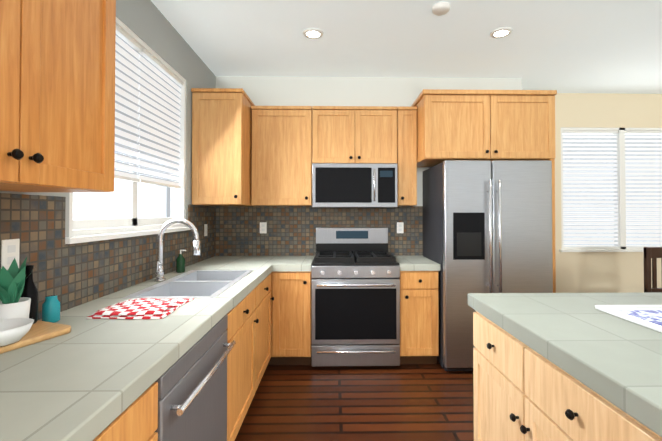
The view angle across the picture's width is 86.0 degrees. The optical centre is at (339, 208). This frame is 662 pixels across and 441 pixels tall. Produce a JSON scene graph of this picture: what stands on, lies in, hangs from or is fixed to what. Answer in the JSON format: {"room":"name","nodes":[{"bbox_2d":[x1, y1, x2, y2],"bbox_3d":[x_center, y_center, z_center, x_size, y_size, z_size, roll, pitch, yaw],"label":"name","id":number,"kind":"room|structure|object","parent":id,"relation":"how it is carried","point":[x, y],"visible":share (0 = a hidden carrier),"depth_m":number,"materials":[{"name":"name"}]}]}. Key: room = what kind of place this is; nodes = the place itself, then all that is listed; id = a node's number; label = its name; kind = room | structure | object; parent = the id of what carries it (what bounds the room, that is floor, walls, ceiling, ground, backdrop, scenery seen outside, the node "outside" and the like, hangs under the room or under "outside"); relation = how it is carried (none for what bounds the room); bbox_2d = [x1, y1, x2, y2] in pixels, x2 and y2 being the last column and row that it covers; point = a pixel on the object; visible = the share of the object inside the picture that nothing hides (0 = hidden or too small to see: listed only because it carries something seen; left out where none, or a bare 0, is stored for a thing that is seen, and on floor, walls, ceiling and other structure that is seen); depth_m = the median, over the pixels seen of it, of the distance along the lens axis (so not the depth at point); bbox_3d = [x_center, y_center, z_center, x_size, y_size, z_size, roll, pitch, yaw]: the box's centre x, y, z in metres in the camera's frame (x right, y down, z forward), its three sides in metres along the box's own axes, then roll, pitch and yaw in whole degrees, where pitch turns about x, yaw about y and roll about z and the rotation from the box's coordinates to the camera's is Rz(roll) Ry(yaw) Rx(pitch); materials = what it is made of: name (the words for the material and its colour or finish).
{"room":"kitchen","nodes":[
{"label":"kitchen","id":0,"kind":"room"},
{"bbox_2d":[0,0,215,319],"bbox_3d":[-1.328,-0.030,1.304,0.132,2.820,5.810,0,-1,-1],"label":"wall","id":1,"kind":"structure","parent":0,"point":[69,275],"depth_m":2.00,"materials":[{"name":"grey paint"}]},
{"bbox_2d":[1,239,19,269],"bbox_3d":[-1.258,0.176,1.358,0.008,0.116,0.072,0,-1,-1],"label":"electrical outlet","id":2,"kind":"object","parent":1,"relation":"attached to","point":[10,251],"visible":0.73,"depth_m":1.35,"materials":[{"name":"white plastic"}]},
{"bbox_2d":[0,0,115,191],"bbox_3d":[-1.067,-0.566,0.831,0.388,0.982,1.240,0,-1,-1],"label":"upper cabinet","id":3,"kind":"object","parent":1,"relation":"attached to","point":[57,95],"visible":1,"depth_m":1.16,"materials":[{"name":"brown wood"}]},
{"bbox_2d":[65,17,190,243],"bbox_3d":[-1.332,-0.466,2.350,0.150,1.280,1.410,0,-1,-1],"label":"window","id":4,"kind":"structure","parent":1,"relation":"in","point":[161,119],"depth_m":2.40,"materials":[{"name":"white"}]},
{"bbox_2d":[204,224,206,235],"bbox_3d":[-1.295,0.208,3.437,0.008,0.116,0.072,0,-1,-1],"label":"electrical outlet","id":5,"kind":"object","parent":1,"relation":"attached to","point":[205,229],"visible":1,"depth_m":3.42,"materials":[{"name":"white plastic"}]},
{"bbox_2d":[235,361,473,440],"bbox_3d":[1.676,1.410,1.338,6.140,0.060,6.050,0,-1,-1],"label":"floor","id":6,"kind":"structure","parent":0,"point":[418,402],"depth_m":2.52,"materials":[{"name":"brown wood"}]},
{"bbox_2d":[88,370,166,440],"bbox_3d":[-0.909,0.946,0.810,0.708,0.854,0.563,0,-1,-1],"label":"base cabinet","id":7,"kind":"object","parent":6,"relation":"on","point":[138,421],"depth_m":0.98,"materials":[{"name":"brown wood"}]},
{"bbox_2d":[155,315,235,440],"bbox_3d":[-0.861,0.956,1.444,0.711,0.852,0.700,0,-1,-1],"label":"dishwasher","id":8,"kind":"object","parent":6,"relation":"on","point":[192,393],"visible":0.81,"depth_m":1.40,"materials":[{"name":"grey metal"}]},
{"bbox_2d":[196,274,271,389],"bbox_3d":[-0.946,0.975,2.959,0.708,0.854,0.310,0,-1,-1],"label":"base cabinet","id":9,"kind":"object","parent":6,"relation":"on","point":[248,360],"depth_m":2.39,"materials":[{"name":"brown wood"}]},
{"bbox_2d":[0,266,271,440],"bbox_3d":[-0.919,0.499,1.570,0.714,0.059,3.040,0,-1,-1],"label":"countertop","id":10,"kind":"structure","parent":9,"relation":"on","point":[66,387],"depth_m":1.07,"materials":[{"name":"grey tile"}]},
{"bbox_2d":[0,321,70,353],"bbox_3d":[-1.201,0.453,1.150,0.240,0.020,0.500,0,-1,19],"label":"cutting board","id":11,"kind":"object","parent":10,"relation":"on","point":[38,331],"visible":0.67,"depth_m":1.27,"materials":[{"name":"brown wood"}]},
{"bbox_2d":[0,257,30,319],"bbox_3d":[-1.192,0.309,1.266,0.143,0.268,0.144,0,-1,-1],"label":"potted plant","id":12,"kind":"object","parent":11,"relation":"on","point":[14,304],"visible":0.9,"depth_m":1.26,"materials":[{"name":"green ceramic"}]},
{"bbox_2d":[0,318,33,345],"bbox_3d":[-1.106,0.412,1.162,0.160,0.060,0.160,0,-1,-1],"label":"bowl","id":13,"kind":"object","parent":11,"relation":"on","point":[14,330],"visible":1,"depth_m":1.17,"materials":[{"name":"white ceramic"}]},
{"bbox_2d":[21,265,37,323],"bbox_3d":[-1.206,0.332,1.376,0.054,0.225,0.054,0,-1,-1],"label":"oil bottle","id":14,"kind":"object","parent":11,"relation":"on","point":[30,290],"visible":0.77,"depth_m":1.37,"materials":[{"name":"black glass"}]},
{"bbox_2d":[42,295,59,322],"bbox_3d":[-1.192,0.414,1.466,0.060,0.105,0.060,0,-1,-1],"label":"jar","id":15,"kind":"object","parent":10,"relation":"on","point":[51,308],"visible":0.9,"depth_m":1.45,"materials":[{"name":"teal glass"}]},
{"bbox_2d":[85,298,193,318],"bbox_3d":[-0.920,0.456,1.670,0.332,0.025,0.352,0,-1,-1],"label":"dish towel","id":16,"kind":"object","parent":10,"relation":"on","point":[143,308],"visible":1,"depth_m":1.58,"materials":[{"name":"red fabric"}]},
{"bbox_2d":[152,218,199,281],"bbox_3d":[-1.077,0.270,2.339,0.296,0.417,0.109,0,-1,-1],"label":"faucet","id":17,"kind":"object","parent":10,"relation":"on","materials":[{"name":"silver metal"}]},
{"bbox_2d":[176,250,185,272],"bbox_3d":[-1.204,0.397,2.696,0.072,0.173,0.064,0,-1,-1],"label":"soap bottle","id":18,"kind":"object","parent":10,"relation":"on","point":[180,263],"visible":1,"depth_m":2.67,"materials":[{"name":"green plastic"}]},
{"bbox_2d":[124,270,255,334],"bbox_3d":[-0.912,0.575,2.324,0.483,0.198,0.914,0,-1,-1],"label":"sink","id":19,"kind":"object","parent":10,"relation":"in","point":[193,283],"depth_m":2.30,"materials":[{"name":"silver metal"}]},
{"bbox_2d":[200,256,314,269],"bbox_3d":[-0.782,0.524,3.421,1.052,0.059,0.656,0,-1,-1],"label":"countertop","id":20,"kind":"structure","parent":9,"relation":"on","point":[277,262],"depth_m":3.31,"materials":[{"name":"grey tile"}]},
{"bbox_2d":[280,270,310,364],"bbox_3d":[-0.438,0.981,3.387,0.365,0.854,0.722,0,-1,-1],"label":"base cabinet","id":21,"kind":"object","parent":6,"relation":"on","point":[295,285],"depth_m":3.11,"materials":[{"name":"brown wood"}]},
{"bbox_2d":[311,227,399,366],"bbox_3d":[0.136,0.800,3.391,0.776,1.215,0.716,0,-1,-1],"label":"range","id":22,"kind":"object","parent":6,"relation":"on","point":[355,296],"visible":1,"depth_m":3.08,"materials":[{"name":"grey metal"}]},
{"bbox_2d":[394,256,440,363],"bbox_3d":[0.706,0.951,3.430,0.357,0.914,0.679,0,-1,-1],"label":"base cabinet","id":23,"kind":"object","parent":6,"relation":"on","point":[419,309],"visible":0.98,"depth_m":3.13,"materials":[{"name":"brown wood"}]},
{"bbox_2d":[394,256,440,270],"bbox_3d":[0.705,0.524,3.447,0.357,0.059,0.657,0,-1,-1],"label":"countertop","id":24,"kind":"structure","parent":23,"relation":"on","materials":[{"name":"tile"}]},
{"bbox_2d":[411,89,556,292],"bbox_3d":[1.343,0.174,3.466,1.210,2.470,0.648,0,-1,-1],"label":"cabinet","id":25,"kind":"object","parent":6,"relation":"on","point":[491,125],"visible":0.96,"depth_m":3.19,"materials":[{"name":"brown wood"}]},
{"bbox_2d":[423,160,552,370],"bbox_3d":[1.354,0.498,3.364,0.928,1.818,0.813,0,-1,-1],"label":"fridge","id":26,"kind":"object","parent":6,"relation":"on","point":[487,226],"visible":0.75,"depth_m":3.02,"materials":[{"name":"grey metal"}]},
{"bbox_2d":[468,304,661,440],"bbox_3d":[1.598,0.954,0.982,1.767,0.844,1.990,0,-1,-1],"label":"kitchen island","id":27,"kind":"object","parent":6,"relation":"on","point":[520,394],"depth_m":1.37,"materials":[{"name":"brown wood"}]},
{"bbox_2d":[468,292,661,431],"bbox_3d":[1.624,0.496,0.989,1.775,0.069,2.050,0,-1,-1],"label":"island countertop","id":28,"kind":"structure","parent":27,"relation":"on","point":[621,358],"depth_m":1.29,"materials":[{"name":"grey tile"}]},
{"bbox_2d":[595,305,661,332],"bbox_3d":[1.475,0.458,1.397,0.540,0.016,0.550,0,-1,-1],"label":"dish towel","id":29,"kind":"object","parent":28,"relation":"on","point":[649,316],"visible":1,"depth_m":1.56,"materials":[{"name":"white fabric"}]},
{"bbox_2d":[643,247,661,292],"bbox_3d":[3.048,0.884,3.489,0.460,1.050,0.470,0,-1,-1],"label":"chair","id":30,"kind":"object","parent":6,"relation":"on","point":[654,253],"visible":0.33,"depth_m":3.27,"materials":[{"name":"brown wood"}]},
{"bbox_2d":[216,76,521,255],"bbox_3d":[0.260,0.007,4.061,3.403,2.820,0.592,0,-1,-1],"label":"wall","id":31,"kind":"structure","parent":0,"point":[291,230],"depth_m":3.77,"materials":[{"name":"multicoloured tile"}]},
{"bbox_2d":[191,88,254,205],"bbox_3d":[-1.081,-0.542,3.418,0.452,1.020,0.678,0,-1,-1],"label":"upper cabinet","id":32,"kind":"object","parent":31,"relation":"attached to","point":[221,144],"visible":0.94,"depth_m":3.12,"materials":[{"name":"brown wood"}]},
{"bbox_2d":[260,222,266,232],"bbox_3d":[-0.806,0.202,3.740,0.072,0.116,0.008,0,-1,-1],"label":"electrical outlet","id":33,"kind":"object","parent":31,"relation":"attached to","point":[263,227],"visible":1,"depth_m":3.74,"materials":[{"name":"white plastic"}]},
{"bbox_2d":[251,106,311,205],"bbox_3d":[-0.563,-0.510,3.577,0.584,0.960,0.378,0,-1,-1],"label":"upper cabinet","id":34,"kind":"object","parent":31,"relation":"attached to","point":[281,170],"visible":0.96,"depth_m":3.43,"materials":[{"name":"brown wood"}]},
{"bbox_2d":[312,106,396,162],"bbox_3d":[0.145,-0.712,3.592,0.826,0.556,0.378,0,-1,-1],"label":"upper cabinet","id":35,"kind":"object","parent":31,"relation":"attached to","point":[354,134],"visible":1,"depth_m":3.44,"materials":[{"name":"brown wood"}]},
{"bbox_2d":[312,163,397,207],"bbox_3d":[0.144,-0.220,3.557,0.815,0.420,0.435,0,-1,-1],"label":"microwave","id":36,"kind":"object","parent":35,"relation":"attached to","point":[354,185],"visible":1,"depth_m":3.38,"materials":[{"name":"grey metal"}]},
{"bbox_2d":[397,222,403,232],"bbox_3d":[0.643,0.203,3.765,0.072,0.116,0.008,0,-1,-1],"label":"electrical outlet","id":37,"kind":"object","parent":31,"relation":"attached to","point":[400,227],"visible":1,"depth_m":3.76,"materials":[{"name":"white plastic"}]},
{"bbox_2d":[397,106,416,205],"bbox_3d":[0.656,-0.509,3.598,0.188,0.960,0.378,0,-1,-1],"label":"upper cabinet","id":38,"kind":"object","parent":31,"relation":"attached to","point":[407,149],"visible":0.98,"depth_m":3.45,"materials":[{"name":"brown wood"}]},
{"bbox_2d":[151,0,661,93],"bbox_3d":[1.676,-1.479,1.376,6.140,0.080,6.050,0,-1,-1],"label":"ceiling","id":39,"kind":"structure","parent":0,"point":[587,46],"depth_m":2.99,"materials":[{"name":"white paint"}]},
{"bbox_2d":[303,28,323,38],"bbox_3d":[-0.214,-1.413,2.868,0.170,0.011,0.170,0,-1,-1],"label":"recessed light","id":40,"kind":"object","parent":39,"relation":"in","point":[313,33],"visible":1,"depth_m":2.86,"materials":[{"name":"white"}]},
{"bbox_2d":[431,2,450,15],"bbox_3d":[0.716,-1.406,2.504,0.130,0.034,0.130,0,-1,-1],"label":"smoke detector","id":41,"kind":"object","parent":39,"relation":"attached to","point":[440,8],"visible":0.98,"depth_m":2.47,"materials":[{"name":"white plastic"}]},
{"bbox_2d":[490,27,512,37],"bbox_3d":[1.300,-1.413,2.854,0.170,0.011,0.170,0,-1,-1],"label":"recessed light","id":42,"kind":"object","parent":39,"relation":"in","point":[501,32],"visible":0.98,"depth_m":2.85,"materials":[{"name":"white"}]},
{"bbox_2d":[555,93,661,292],"bbox_3d":[3.325,0.011,4.351,2.737,2.820,0.120,0,-1,-1],"label":"wall","id":43,"kind":"structure","parent":0,"point":[599,272],"depth_m":4.29,"materials":[{"name":"beige paint"}]},
{"bbox_2d":[559,127,661,251],"bbox_3d":[3.434,-0.232,4.334,1.580,1.505,0.155,0,-1,-1],"label":"window","id":44,"kind":"structure","parent":43,"relation":"in","point":[619,192],"depth_m":4.33,"materials":[{"name":"white plastic"}]},
{"label":"outside","id":45,"kind":"structure","parent":0,"visible":0},
{"bbox_2d":[73,56,661,245],"bbox_3d":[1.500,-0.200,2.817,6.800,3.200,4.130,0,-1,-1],"label":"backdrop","id":46,"kind":"structure","parent":45,"point":[152,199],"depth_m":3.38,"materials":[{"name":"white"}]}
]}

